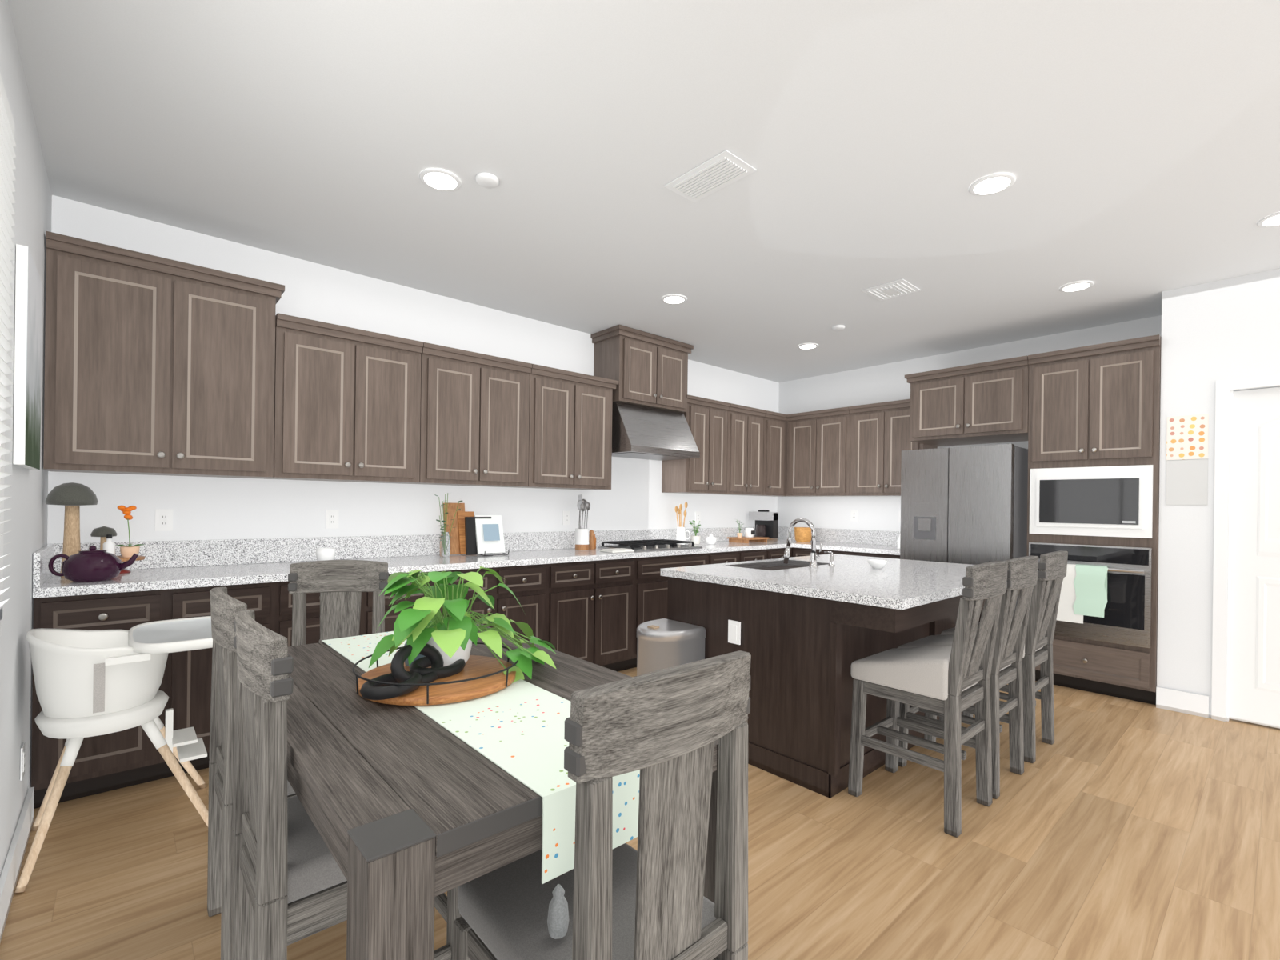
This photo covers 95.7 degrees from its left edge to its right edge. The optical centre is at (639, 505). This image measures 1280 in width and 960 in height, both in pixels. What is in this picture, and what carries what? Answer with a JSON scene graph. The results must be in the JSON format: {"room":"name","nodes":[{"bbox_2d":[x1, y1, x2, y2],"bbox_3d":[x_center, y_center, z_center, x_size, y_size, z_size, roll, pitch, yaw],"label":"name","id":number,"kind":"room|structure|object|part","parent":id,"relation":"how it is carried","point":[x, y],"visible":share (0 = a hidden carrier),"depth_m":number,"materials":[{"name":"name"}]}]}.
{"room":"dining room and kitchen","nodes":[
{"label":"dining room and kitchen","id":0,"kind":"room"},
{"bbox_2d":[0,0,57,877],"bbox_3d":[-0.302,-0.090,-0.277,0.300,2.720,8.500,1,0,-42],"label":"wall","id":1,"kind":"structure","parent":0,"point":[31,525],"depth_m":2.00,"materials":[{"name":"paint"}]},
{"bbox_2d":[0,397,5,636],"bbox_3d":[-1.255,-0.348,0.941,0.140,1.480,1.680,1,0,-42],"label":"window","id":2,"kind":"structure","parent":1,"relation":"in","point":[2,516],"depth_m":1.58,"materials":[{"name":"white"}]},
{"bbox_2d":[0,73,16,607],"bbox_3d":[-1.176,-0.372,0.977,0.024,1.274,1.500,1,0,-42],"label":"window blinds","id":3,"kind":"object","parent":1,"relation":"attached to","point":[7,164],"visible":0.98,"depth_m":1.46,"materials":[{"name":"white plastic"}]},
{"bbox_2d":[0,786,34,943],"bbox_3d":[0.019,1.207,-0.417,0.014,0.134,7.240,1,0,-42],"label":"baseboard","id":4,"kind":"structure","parent":1,"relation":"attached to","point":[10,874],"depth_m":1.90,"materials":[{"name":"white"}]},
{"bbox_2d":[20,741,25,780],"bbox_3d":[-2.234,0.925,2.100,0.007,0.115,0.072,1,0,-42],"label":"electrical outlet plate","id":5,"kind":"object","parent":1,"relation":"attached to","point":[22,749],"depth_m":2.08,"materials":[{"name":"white"}]},
{"bbox_2d":[12,244,42,469],"bbox_3d":[-2.140,-0.487,2.030,0.027,0.705,0.445,1,0,-42],"label":"picture","id":6,"kind":"object","parent":1,"relation":"attached to","point":[27,365],"visible":0.96,"depth_m":1.88,"materials":[{"name":"white paper"}]},
{"bbox_2d":[32,544,53,588],"bbox_3d":[-2.601,0.255,2.530,0.020,0.141,0.612,1,0,-42],"label":"backsplash","id":7,"kind":"structure","parent":1,"relation":"attached to","point":[42,557],"depth_m":2.37,"materials":[{"name":"white stone"}]},
{"bbox_2d":[54,196,745,543],"bbox_3d":[-0.723,-0.096,4.849,5.910,2.720,0.300,1,0,-42],"label":"wall","id":8,"kind":"structure","parent":0,"point":[204,508],"depth_m":3.70,"materials":[{"name":"paint"}]},
{"bbox_2d":[43,234,177,475],"bbox_3d":[-2.540,-0.660,2.788,0.431,1.001,0.333,1,0,-42],"label":"upper cabinet","id":9,"kind":"object","parent":8,"relation":"attached to","point":[111,338],"depth_m":2.66,"materials":[{"name":"beige wood"}]},
{"bbox_2d":[155,508,172,531],"bbox_3d":[-2.503,0.076,3.049,0.072,0.115,0.007,1,0,-42],"label":"electrical outlet plate","id":10,"kind":"object","parent":8,"relation":"attached to","point":[164,518],"depth_m":3.05,"materials":[{"name":"white plastic"}]},
{"bbox_2d":[174,263,279,479],"bbox_3d":[-2.219,-0.656,3.075,0.431,1.001,0.333,1,0,-42],"label":"upper cabinet","id":11,"kind":"object","parent":8,"relation":"attached to","point":[208,372],"depth_m":2.96,"materials":[{"name":"beige wood"}]},
{"bbox_2d":[276,317,359,482],"bbox_3d":[-1.911,-0.574,3.352,0.390,0.846,0.333,1,0,-42],"label":"upper cabinet","id":12,"kind":"object","parent":8,"relation":"attached to","point":[320,363],"depth_m":3.24,"materials":[{"name":"beige wood"}]},
{"bbox_2d":[325,509,339,528],"bbox_3d":[-1.903,0.084,3.585,0.072,0.115,0.007,1,0,-42],"label":"electrical outlet plate","id":13,"kind":"object","parent":8,"relation":"attached to","point":[331,515],"depth_m":3.58,"materials":[{"name":"white plastic"}]},
{"bbox_2d":[356,333,427,483],"bbox_3d":[-1.619,-0.571,3.613,0.393,0.846,0.333,1,0,-42],"label":"upper cabinet","id":14,"kind":"object","parent":8,"relation":"attached to","point":[392,377],"depth_m":3.50,"materials":[{"name":"beige wood"}]},
{"bbox_2d":[53,528,755,572],"bbox_3d":[-0.612,0.282,4.734,5.923,0.141,0.020,1,0,-42],"label":"backsplash","id":15,"kind":"structure","parent":8,"relation":"attached to","point":[217,553],"depth_m":3.60,"materials":[{"name":"white stone"}]},
{"bbox_2d":[424,346,484,486],"bbox_3d":[-1.328,-0.567,3.874,0.390,0.846,0.333,1,0,-42],"label":"upper cabinet","id":16,"kind":"object","parent":8,"relation":"attached to","point":[454,396],"depth_m":3.76,"materials":[{"name":"beige wood"}]},
{"bbox_2d":[481,356,535,487],"bbox_3d":[-1.037,-0.563,4.134,0.390,0.846,0.333,1,0,-42],"label":"upper cabinet","id":17,"kind":"object","parent":8,"relation":"attached to","point":[507,418],"depth_m":4.03,"materials":[{"name":"beige wood"}]},
{"bbox_2d":[526,365,577,489],"bbox_3d":[-0.749,-0.559,4.392,0.383,0.846,0.333,1,0,-42],"label":"upper cabinet","id":18,"kind":"object","parent":8,"relation":"attached to","point":[554,394],"depth_m":4.29,"materials":[{"name":"beige wood"}]},
{"bbox_2d":[562,511,570,524],"bbox_3d":[-0.603,0.101,4.749,0.072,0.115,0.007,1,0,-42],"label":"electrical outlet plate","id":19,"kind":"object","parent":8,"relation":"attached to","point":[566,514],"depth_m":4.75,"materials":[{"name":"white"}]},
{"bbox_2d":[577,375,615,490],"bbox_3d":[-0.465,-0.555,4.646,0.380,0.846,0.333,1,0,-42],"label":"upper cabinet","id":20,"kind":"object","parent":8,"relation":"attached to","point":[596,397],"depth_m":4.53,"materials":[{"name":"beige wood"}]},
{"bbox_2d":[590,327,660,407],"bbox_3d":[-0.125,-1.130,4.924,0.398,0.564,0.363,1,0,-42],"label":"upper cabinet","id":21,"kind":"object","parent":8,"relation":"attached to","point":[631,359],"depth_m":4.79,"materials":[{"name":"beige wood"}]},
{"bbox_2d":[612,401,699,460],"bbox_3d":[0.063,-0.631,5.005,0.796,0.420,0.502,1,0,-42],"label":"range hood","id":22,"kind":"object","parent":8,"relation":"attached to","point":[639,432],"visible":0.81,"depth_m":4.83,"materials":[{"name":"silver metal"}]},
{"bbox_2d":[654,340,692,413],"bbox_3d":[0.172,-1.126,5.189,0.398,0.564,0.363,1,0,-42],"label":"upper cabinet","id":23,"kind":"object","parent":8,"relation":"attached to","point":[674,356],"depth_m":5.07,"materials":[{"name":"beige wood"}]},
{"bbox_2d":[661,397,711,493],"bbox_3d":[0.428,-0.543,5.445,0.288,0.846,0.333,1,0,-42],"label":"upper cabinet","id":24,"kind":"object","parent":8,"relation":"attached to","point":[688,475],"depth_m":5.35,"materials":[{"name":"beige wood"}]},
{"bbox_2d":[695,511,700,523],"bbox_3d":[0.582,0.117,5.810,0.072,0.115,0.007,1,0,-42],"label":"electrical outlet plate","id":25,"kind":"object","parent":8,"relation":"attached to","point":[698,514],"depth_m":5.81,"materials":[{"name":"white"}]},
{"bbox_2d":[703,400,731,495],"bbox_3d":[0.643,-0.541,5.638,0.290,0.846,0.333,1,0,-42],"label":"upper cabinet","id":26,"kind":"object","parent":8,"relation":"attached to","point":[721,413],"depth_m":5.55,"materials":[{"name":"beige wood"}]},
{"bbox_2d":[731,404,750,495],"bbox_3d":[0.859,-0.538,5.831,0.290,0.846,0.333,1,0,-42],"label":"upper cabinet","id":27,"kind":"object","parent":8,"relation":"attached to","point":[740,416],"depth_m":5.74,"materials":[{"name":"beige wood"}]},
{"bbox_2d":[750,410,766,495],"bbox_3d":[1.075,-0.535,6.025,0.290,0.846,0.333,1,0,-42],"label":"upper cabinet","id":28,"kind":"object","parent":8,"relation":"attached to","point":[758,418],"depth_m":5.93,"materials":[{"name":"beige wood"}]},
{"bbox_2d":[0,667,1279,959],"bbox_3d":[2.063,1.331,1.857,6.700,0.060,8.500,1,0,-42],"label":"floor","id":29,"kind":"structure","parent":0,"point":[1106,827],"depth_m":2.08,"materials":[{"name":"brown wood"}]},
{"bbox_2d":[14,616,212,892],"bbox_3d":[-1.921,0.847,2.252,0.650,0.807,0.530,1,0,-42],"label":"chair","id":30,"kind":"object","parent":29,"relation":"on","point":[91,682],"visible":0.94,"depth_m":2.08,"materials":[{"name":"white plastic"}]},
{"bbox_3d":[-2.009,0.592,2.167,0.400,0.299,0.396,1,0,-42],"label":"seat","id":31,"kind":"part","parent":30,"relation":"part of","materials":[{"name":"white plastic"}]},
{"bbox_2d":[104,616,212,666],"bbox_3d":[-1.838,0.524,2.322,0.440,0.061,0.530,1,0,-42],"label":"tray","id":32,"kind":"object","parent":30,"relation":"on","point":[148,641],"depth_m":2.23,"materials":[{"name":"white plastic"}]},
{"bbox_2d":[31,579,280,808],"bbox_3d":[-2.316,0.807,2.809,0.826,0.874,0.628,1,0,-42],"label":"base cabinet","id":33,"kind":"object","parent":29,"relation":"on","point":[127,758],"depth_m":2.52,"materials":[{"name":"black wood"}]},
{"bbox_2d":[32,537,808,595],"bbox_3d":[-0.409,0.375,4.506,5.923,0.039,0.632,1,0,-42],"label":"countertop","id":34,"kind":"structure","parent":33,"relation":"on","point":[230,572],"depth_m":3.34,"materials":[{"name":"white stone"}]},
{"bbox_2d":[45,482,98,577],"bbox_3d":[-2.587,0.110,2.639,0.172,0.430,0.172,1,0,-42],"label":"decor","id":35,"kind":"object","parent":34,"relation":"on","point":[72,498],"visible":0.81,"depth_m":2.62,"materials":[{"name":"beige wood"}]},
{"bbox_2d":[48,545,138,582],"bbox_3d":[-2.394,0.251,2.545,0.292,0.153,0.194,1,0,-42],"label":"teapot","id":36,"kind":"object","parent":34,"relation":"on","point":[93,564],"visible":1,"depth_m":2.48,"materials":[{"name":"purple ceramic"}]},
{"bbox_2d":[316,548,335,560],"bbox_3d":[-1.788,0.289,3.296,0.098,0.093,0.098,1,0,-42],"label":"footed bowl","id":37,"kind":"object","parent":34,"relation":"on","point":[325,554],"visible":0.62,"depth_m":3.26,"materials":[{"name":"white ceramic"}]},
{"bbox_2d":[434,493,463,556],"bbox_3d":[-1.297,0.127,3.901,0.164,0.431,0.190,1,0,-42],"label":"glass vase","id":38,"kind":"object","parent":34,"relation":"on","point":[445,545],"visible":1,"depth_m":3.87,"materials":[{"name":"clear glass"}]},
{"bbox_2d":[443,502,508,555],"bbox_3d":[-1.139,0.162,4.048,0.378,0.360,0.272,1,0,-42],"label":"cookbook stand","id":39,"kind":"object","parent":34,"relation":"on","point":[471,534],"visible":0.96,"depth_m":4.04,"materials":[{"name":"brown wood"}]},
{"bbox_2d":[575,494,590,550],"bbox_3d":[-0.464,0.131,4.631,0.166,0.443,0.141,1,0,-42],"label":"utensil crock","id":40,"kind":"object","parent":34,"relation":"on","point":[582,538],"visible":1,"depth_m":4.58,"materials":[{"name":"white ceramic"}]},
{"bbox_2d":[588,529,595,549],"bbox_3d":[-0.387,0.275,4.739,0.095,0.157,0.074,1,0,-42],"label":"pepper mill","id":41,"kind":"object","parent":34,"relation":"on","point":[592,541],"visible":0.88,"depth_m":4.70,"materials":[{"name":"brown wood"}]},
{"bbox_2d":[600,548,634,552],"bbox_3d":[-0.178,0.347,4.496,0.220,0.020,0.160,1,0,-42],"label":"tea towel","id":42,"kind":"object","parent":34,"relation":"on","point":[617,550],"visible":0.98,"depth_m":4.45,"materials":[{"name":"white fabric"}]},
{"bbox_2d":[597,539,702,551],"bbox_3d":[0.095,0.335,4.955,0.760,0.052,0.490,1,0,-42],"label":"cooktop","id":43,"kind":"object","parent":34,"relation":"in","point":[653,545],"depth_m":4.85,"materials":[{"name":"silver metal"}]},
{"bbox_2d":[674,501,690,544],"bbox_3d":[0.393,0.164,5.432,0.147,0.401,0.098,1,0,-42],"label":"pitcher","id":44,"kind":"object","parent":34,"relation":"on","point":[681,534],"visible":0.94,"depth_m":5.40,"materials":[{"name":"white ceramic"}]},
{"bbox_2d":[688,520,700,544],"bbox_3d":[0.524,0.247,5.503,0.131,0.238,0.128,1,0,-42],"label":"herb pot","id":45,"kind":"object","parent":34,"relation":"on","point":[695,538],"visible":0.96,"depth_m":5.48,"materials":[{"name":"white"}]},
{"bbox_2d":[705,533,716,543],"bbox_3d":[0.680,0.319,5.546,0.104,0.098,0.104,1,0,-42],"label":"sugar bowl","id":46,"kind":"object","parent":34,"relation":"on","point":[710,539],"visible":1,"depth_m":5.51,"materials":[{"name":"white"}]},
{"bbox_2d":[727,520,768,543],"bbox_3d":[1.106,0.256,5.926,0.360,0.234,0.260,1,0,-42],"label":"tray","id":47,"kind":"object","parent":34,"relation":"on","point":[749,535],"visible":1,"depth_m":5.89,"materials":[{"name":"brown wood"}]},
{"bbox_2d":[748,509,778,541],"bbox_3d":[1.329,0.210,6.246,0.203,0.332,0.240,1,0,-42],"label":"coffee maker","id":48,"kind":"object","parent":34,"relation":"on","point":[766,523],"visible":0.81,"depth_m":6.19,"materials":[{"name":"silver metal"}]},
{"bbox_2d":[794,527,811,542],"bbox_3d":[1.734,0.307,6.154,0.190,0.150,0.187,1,0,-42],"label":"basket","id":49,"kind":"object","parent":34,"relation":"on","point":[802,534],"visible":0.88,"depth_m":6.08,"materials":[{"name":"wicker"}]},
{"bbox_2d":[207,587,296,959],"bbox_3d":[-1.048,0.754,1.810,0.482,1.012,0.402,1,0,-42],"label":"dining chair","id":50,"kind":"object","parent":29,"relation":"on","point":[226,608],"visible":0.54,"depth_m":1.60,"materials":[{"name":"grey wood"}]},
{"bbox_2d":[277,579,367,646],"bbox_3d":[-1.856,0.813,3.221,0.410,0.874,0.628,1,0,-42],"label":"base cabinet","id":51,"kind":"object","parent":29,"relation":"on","point":[313,599],"depth_m":2.95,"materials":[{"name":"black wood"}]},
{"bbox_2d":[288,560,388,646],"bbox_3d":[-1.296,0.751,2.384,0.402,1.012,0.482,1,0,-13],"label":"chair","id":52,"kind":"object","parent":29,"relation":"on","point":[340,586],"visible":0.29,"depth_m":2.58,"materials":[{"name":"grey wood"}]},
{"bbox_2d":[230,609,461,959],"bbox_3d":[-0.711,0.759,1.434,0.482,1.012,0.402,1,0,-42],"label":"dining chair","id":53,"kind":"object","parent":29,"relation":"on","point":[289,886],"visible":0.67,"depth_m":1.22,"materials":[{"name":"grey wood"}]},
{"bbox_2d":[367,569,437,634],"bbox_3d":[-1.561,0.817,3.484,0.380,0.874,0.628,1,0,-42],"label":"base cabinet","id":54,"kind":"object","parent":29,"relation":"on","point":[390,618],"depth_m":3.22,"materials":[{"name":"black wood"}]},
{"bbox_2d":[437,563,552,646],"bbox_3d":[-1.126,0.823,3.874,0.790,0.874,0.628,1,0,-42],"label":"base cabinet","id":55,"kind":"object","parent":29,"relation":"on","point":[531,584],"depth_m":3.76,"materials":[{"name":"black wood"}]},
{"bbox_2d":[260,566,747,959],"bbox_3d":[-0.556,0.726,1.673,0.882,1.082,1.577,1,0,-42],"label":"dining table","id":56,"kind":"object","parent":29,"relation":"on","point":[427,744],"visible":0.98,"depth_m":1.19,"materials":[{"name":"grey wood"}]},
{"bbox_2d":[352,641,519,706],"bbox_3d":[-0.574,0.472,1.660,0.450,0.060,0.450,1,0,-42],"label":"tray","id":57,"kind":"object","parent":56,"relation":"on","point":[465,678],"depth_m":1.55,"materials":[{"name":"brown wood"}]},
{"bbox_2d":[549,556,639,671],"bbox_3d":[-0.537,0.830,4.401,0.790,0.874,0.628,1,0,-42],"label":"base cabinet","id":58,"kind":"object","parent":29,"relation":"on","point":[596,606],"depth_m":4.19,"materials":[{"name":"black wood"}]},
{"bbox_2d":[453,650,751,959],"bbox_3d":[-0.084,0.767,1.115,0.402,1.012,0.482,1,0,-42],"label":"dining chair","id":59,"kind":"object","parent":29,"relation":"on","point":[662,730],"visible":0.98,"depth_m":0.97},
{"bbox_2d":[636,618,705,675],"bbox_3d":[0.125,0.956,3.104,0.306,0.640,0.322,1,0,-42],"label":"trash can","id":60,"kind":"object","parent":29,"relation":"on","point":[663,643],"visible":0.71,"depth_m":2.99,"materials":[{"name":"grey metal"}]},
{"bbox_2d":[639,550,712,624],"bbox_3d":[0.070,0.838,4.945,0.840,0.874,0.628,1,0,-42],"label":"base cabinet","id":61,"kind":"object","parent":29,"relation":"on","point":[653,586],"depth_m":4.59,"materials":[{"name":"black wood"}]},
{"bbox_2d":[712,547,770,563],"bbox_3d":[0.696,0.847,5.505,0.840,0.874,0.628,1,0,-42],"label":"base cabinet","id":62,"kind":"object","parent":29,"relation":"on","point":[756,553],"depth_m":5.30,"materials":[{"name":"black wood"}]},
{"bbox_2d":[770,547,792,559],"bbox_3d":[1.165,0.853,5.925,0.420,0.874,0.628,1,0,-42],"label":"base cabinet","id":63,"kind":"object","parent":29,"relation":"on","point":[775,552],"depth_m":5.67,"materials":[{"name":"black"}]},
{"bbox_2d":[792,547,840,556],"bbox_3d":[1.939,0.863,5.847,0.628,0.874,0.560,1,0,-42],"label":"base cabinet","id":64,"kind":"object","parent":29,"relation":"on","point":[797,551],"depth_m":5.71,"materials":[{"name":"black wood"}]},
{"bbox_2d":[660,562,1020,798],"bbox_3d":[1.248,0.854,3.452,1.837,0.874,1.361,1,0,-42],"label":"kitchen island","id":65,"kind":"object","parent":29,"relation":"on","point":[805,632],"depth_m":2.72,"materials":[{"name":"black wood"}]},
{"bbox_2d":[728,619,740,645],"bbox_3d":[0.478,0.643,2.943,0.009,0.115,0.075,1,0,-42],"label":"outlet","id":66,"kind":"object","parent":65,"relation":"attached to","point":[734,625],"depth_m":2.94,"materials":[{"name":"white plastic"}]},
{"bbox_2d":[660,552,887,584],"bbox_3d":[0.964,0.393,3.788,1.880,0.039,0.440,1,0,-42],"label":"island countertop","id":67,"kind":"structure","parent":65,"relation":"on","point":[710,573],"depth_m":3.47,"materials":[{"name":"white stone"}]},
{"bbox_2d":[718,559,1038,610],"bbox_3d":[1.424,0.399,3.274,1.880,0.039,0.940,1,0,-42],"label":"island countertop","id":68,"kind":"structure","parent":65,"relation":"on","point":[902,584],"depth_m":2.86,"materials":[{"name":"white stone"}]},
{"bbox_2d":[783,517,835,568],"bbox_3d":[1.061,0.226,3.624,0.262,0.297,0.240,1,0,-42],"label":"faucet","id":69,"kind":"object","parent":68,"relation":"on","point":[814,556],"depth_m":3.54,"materials":[{"name":"silver metal"}]},
{"bbox_2d":[867,559,887,568],"bbox_3d":[1.430,0.354,3.493,0.112,0.048,0.110,1,0,-42],"label":"bowl","id":70,"kind":"object","parent":68,"relation":"on","point":[876,564],"visible":1,"depth_m":3.46,"materials":[{"name":"white"}]},
{"bbox_2d":[840,550,899,559],"bbox_3d":[2.317,0.868,5.424,0.628,0.874,0.575,1,0,-42],"label":"base cabinet","id":71,"kind":"object","parent":29,"relation":"on","point":[858,553],"depth_m":5.23,"materials":[{"name":"black wood"}]},
{"bbox_2d":[792,540,899,553],"bbox_3d":[2.144,0.408,5.621,0.631,0.039,1.113,1,0,-42],"label":"countertop","id":72,"kind":"structure","parent":71,"relation":"on","point":[834,545],"depth_m":5.53,"materials":[{"name":"white stone"}]},
{"bbox_2d":[897,534,899,548],"bbox_3d":[2.348,0.325,5.227,0.048,0.130,0.048,1,0,-42],"label":"bottle","id":73,"kind":"object","parent":72,"relation":"on","point":[898,542],"visible":0.56,"depth_m":5.21,"materials":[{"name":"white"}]},
{"bbox_2d":[848,560,1007,837],"bbox_3d":[1.261,0.758,2.522,0.412,1.068,0.532,1,0,-42],"label":"counter stool","id":74,"kind":"object","parent":29,"relation":"on","point":[952,683],"visible":1,"depth_m":2.41,"materials":[{"name":"grey wood"}]},
{"bbox_3d":[1.222,0.693,2.567,0.404,0.166,0.412,1,0,-42],"label":"seat","id":75,"kind":"part","parent":74,"relation":"part of","materials":[{"name":"fabric"}]},
{"bbox_2d":[900,444,1027,618],"bbox_3d":[2.732,0.428,4.814,0.778,1.765,0.812,1,0,-42],"label":"fridge","id":76,"kind":"object","parent":29,"relation":"on","point":[966,505],"visible":0.44,"depth_m":4.50,"materials":[{"name":"grey metal"}]},
{"bbox_2d":[897,555,1038,799],"bbox_3d":[1.600,0.762,2.826,0.412,1.068,0.532,1,0,-42],"label":"counter stool","id":77,"kind":"object","parent":29,"relation":"on","point":[1006,668],"visible":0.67,"depth_m":2.71,"materials":[{"name":"grey wood"}]},
{"bbox_2d":[939,550,1067,763],"bbox_3d":[2.009,0.768,3.193,0.412,1.068,0.532,1,0,-42],"label":"counter stool","id":78,"kind":"object","parent":29,"relation":"on","point":[1052,567],"visible":0.62,"depth_m":2.96,"materials":[{"name":"grey wood"}]},
{"bbox_2d":[1026,334,1161,704],"bbox_3d":[3.331,0.103,4.231,0.725,2.430,0.731,1,0,-42],"label":"tall cabinet","id":79,"kind":"object","parent":29,"relation":"on","point":[1095,515],"visible":0.79,"depth_m":3.98,"materials":[{"name":"brown wood"}]},
{"bbox_2d":[1027,464,1153,648],"bbox_3d":[3.100,0.330,4.030,0.085,1.200,0.686,1,0,-42],"label":"wall oven","id":80,"kind":"object","parent":79,"relation":"in","point":[1102,515],"depth_m":3.97,"materials":[{"name":"white metal"}]},
{"bbox_2d":[7,0,1279,382],"bbox_3d":[2.100,-1.448,1.857,6.700,0.060,8.500,1,0,-42],"label":"ceiling","id":81,"kind":"structure","parent":0,"point":[1132,147],"depth_m":2.35,"materials":[{"name":"paint"}]},
{"bbox_2d":[419,168,461,191],"bbox_3d":[-0.891,-1.452,2.589,0.179,0.008,0.179,1,0,39],"label":"recessed light","id":82,"kind":"object","parent":81,"relation":"in","point":[434,178],"depth_m":2.58,"materials":[{"name":"white plastic"}]},
{"bbox_2d":[476,172,499,188],"bbox_3d":[-0.679,-1.443,2.578,0.099,0.021,0.099,1,0,39],"label":"smoke detector","id":83,"kind":"object","parent":81,"relation":"attached to","point":[486,180],"depth_m":2.56,"materials":[{"name":"white plastic"}]},
{"bbox_2d":[661,294,687,303],"bbox_3d":[0.238,-1.437,4.042,0.179,0.008,0.179,1,0,39],"label":"recessed light","id":84,"kind":"object","parent":81,"relation":"in","point":[673,298],"depth_m":4.03,"materials":[{"name":"white plastic"}]},
{"bbox_2d":[664,149,756,202],"bbox_3d":[0.304,-1.435,2.544,0.200,0.012,0.360,1,0,-42],"label":"ceiling vent","id":85,"kind":"object","parent":81,"relation":"in","point":[718,171],"depth_m":2.52,"materials":[{"name":"white metal"}]},
{"bbox_2d":[797,343,818,349],"bbox_3d":[1.497,-1.421,5.169,0.179,0.008,0.179,1,0,39],"label":"recessed light","id":86,"kind":"object","parent":81,"relation":"in","point":[806,346],"depth_m":5.15,"materials":[{"name":"white"}]},
{"bbox_2d":[832,324,844,331],"bbox_3d":[1.579,-1.413,4.612,0.099,0.021,0.099,1,0,39],"label":"smoke detector","id":87,"kind":"object","parent":81,"relation":"attached to","point":[838,327],"depth_m":4.59,"materials":[{"name":"white"}]},
{"bbox_2d":[861,278,920,300],"bbox_3d":[1.657,-1.416,3.822,0.270,0.014,0.270,1,0,-42],"label":"ceiling vent","id":88,"kind":"object","parent":81,"relation":"in","point":[900,287],"depth_m":3.80,"materials":[{"name":"white metal"}]},
{"bbox_2d":[968,172,1015,195],"bbox_3d":[1.558,-1.420,2.567,0.179,0.008,0.179,1,0,39],"label":"recessed light","id":89,"kind":"object","parent":81,"relation":"in","point":[982,186],"depth_m":2.55,"materials":[{"name":"white plastic"}]},
{"bbox_2d":[1059,280,1093,291],"bbox_3d":[2.797,-1.403,3.716,0.179,0.008,0.179,1,0,39],"label":"recessed light","id":90,"kind":"object","parent":81,"relation":"in","point":[1074,286],"depth_m":3.70,"materials":[{"name":"white plastic"}]},
{"bbox_2d":[1256,212,1279,227],"bbox_3d":[3.130,-1.399,2.820,0.179,0.008,0.179,1,0,42],"label":"recessed light","id":91,"kind":"object","parent":81,"relation":"in","point":[1272,220],"depth_m":2.84,"materials":[{"name":"white plastic"}]},
{"bbox_2d":[745,268,1279,717],"bbox_3d":[4.208,-0.030,3.700,1.074,2.720,8.590,1,0,-42],"label":"wall","id":92,"kind":"structure","parent":0,"point":[1212,334],"depth_m":3.74,"materials":[{"name":"paint"}]},
{"bbox_2d":[766,410,785,496],"bbox_3d":[1.324,-0.532,6.248,0.378,0.846,0.333,1,0,-42],"label":"upper cabinet","id":93,"kind":"object","parent":92,"relation":"attached to","point":[775,422],"depth_m":6.14,"materials":[{"name":"beige wood"}]},
{"bbox_2d":[785,413,814,496],"bbox_3d":[1.819,-0.525,6.223,0.333,0.846,0.360,1,0,-42],"label":"upper cabinet","id":94,"kind":"object","parent":92,"relation":"attached to","point":[799,427],"depth_m":6.13,"materials":[{"name":"beige wood"}]},
{"bbox_2d":[814,407,846,496],"bbox_3d":[2.060,-0.522,5.954,0.333,0.846,0.363,1,0,-42],"label":"upper cabinet","id":95,"kind":"object","parent":92,"relation":"attached to","point":[830,426],"depth_m":5.86,"materials":[{"name":"beige wood"}]},
{"bbox_2d":[778,526,900,547],"bbox_3d":[2.169,0.319,6.053,0.019,0.141,1.725,1,0,-42],"label":"backsplash","id":96,"kind":"structure","parent":92,"relation":"attached to","point":[849,536],"depth_m":6.00,"materials":[{"name":"white stone"}]},
{"bbox_2d":[850,510,857,521],"bbox_3d":[2.220,0.103,6.009,0.007,0.115,0.072,1,0,-42],"label":"electrical outlet plate","id":97,"kind":"object","parent":92,"relation":"attached to","point":[854,513],"depth_m":6.01,"materials":[{"name":"white"}]},
{"bbox_2d":[846,404,881,495],"bbox_3d":[2.298,-0.519,5.687,0.333,0.846,0.352,1,0,-42],"label":"upper cabinet","id":98,"kind":"object","parent":92,"relation":"attached to","point":[863,424],"depth_m":5.60,"materials":[{"name":"beige wood"}]},
{"bbox_2d":[898,510,900,522],"bbox_3d":[2.554,0.108,5.637,0.007,0.115,0.072,1,0,-42],"label":"electrical outlet plate","id":99,"kind":"object","parent":92,"relation":"attached to","point":[899,519],"depth_m":5.66,"materials":[{"name":"white"}]},
{"bbox_2d":[881,400,932,495],"bbox_3d":[2.533,-0.515,5.425,0.333,0.846,0.351,1,0,-42],"label":"upper cabinet","id":100,"kind":"object","parent":92,"relation":"attached to","point":[894,416],"depth_m":5.38,"materials":[{"name":"beige wood"}]},
{"bbox_2d":[907,368,983,448],"bbox_3d":[2.691,-0.821,5.024,0.638,0.541,0.435,1,0,-42],"label":"upper cabinet","id":101,"kind":"object","parent":92,"relation":"attached to","point":[934,404],"depth_m":4.83,"materials":[{"name":"brown wood"}]},
{"bbox_2d":[961,356,1029,443],"bbox_3d":[2.982,-0.817,4.700,0.638,0.541,0.435,1,0,-42],"label":"upper cabinet","id":102,"kind":"object","parent":92,"relation":"attached to","point":[995,395],"depth_m":4.50,"materials":[{"name":"brown wood"}]},
{"bbox_2d":[1165,413,1208,504],"bbox_3d":[3.488,-0.290,3.696,0.004,0.570,0.194,1,0,-42],"label":"calendar","id":103,"kind":"object","parent":92,"relation":"attached to","point":[1187,436],"visible":1,"depth_m":3.69,"materials":[{"name":"white paper"}]},
{"bbox_2d":[1211,374,1279,728],"bbox_3d":[3.898,0.280,3.288,0.128,2.092,0.909,1,0,-42],"label":"door","id":104,"kind":"structure","parent":92,"relation":"attached to","point":[1246,678],"depth_m":3.52,"materials":[{"name":"white"}]}
]}

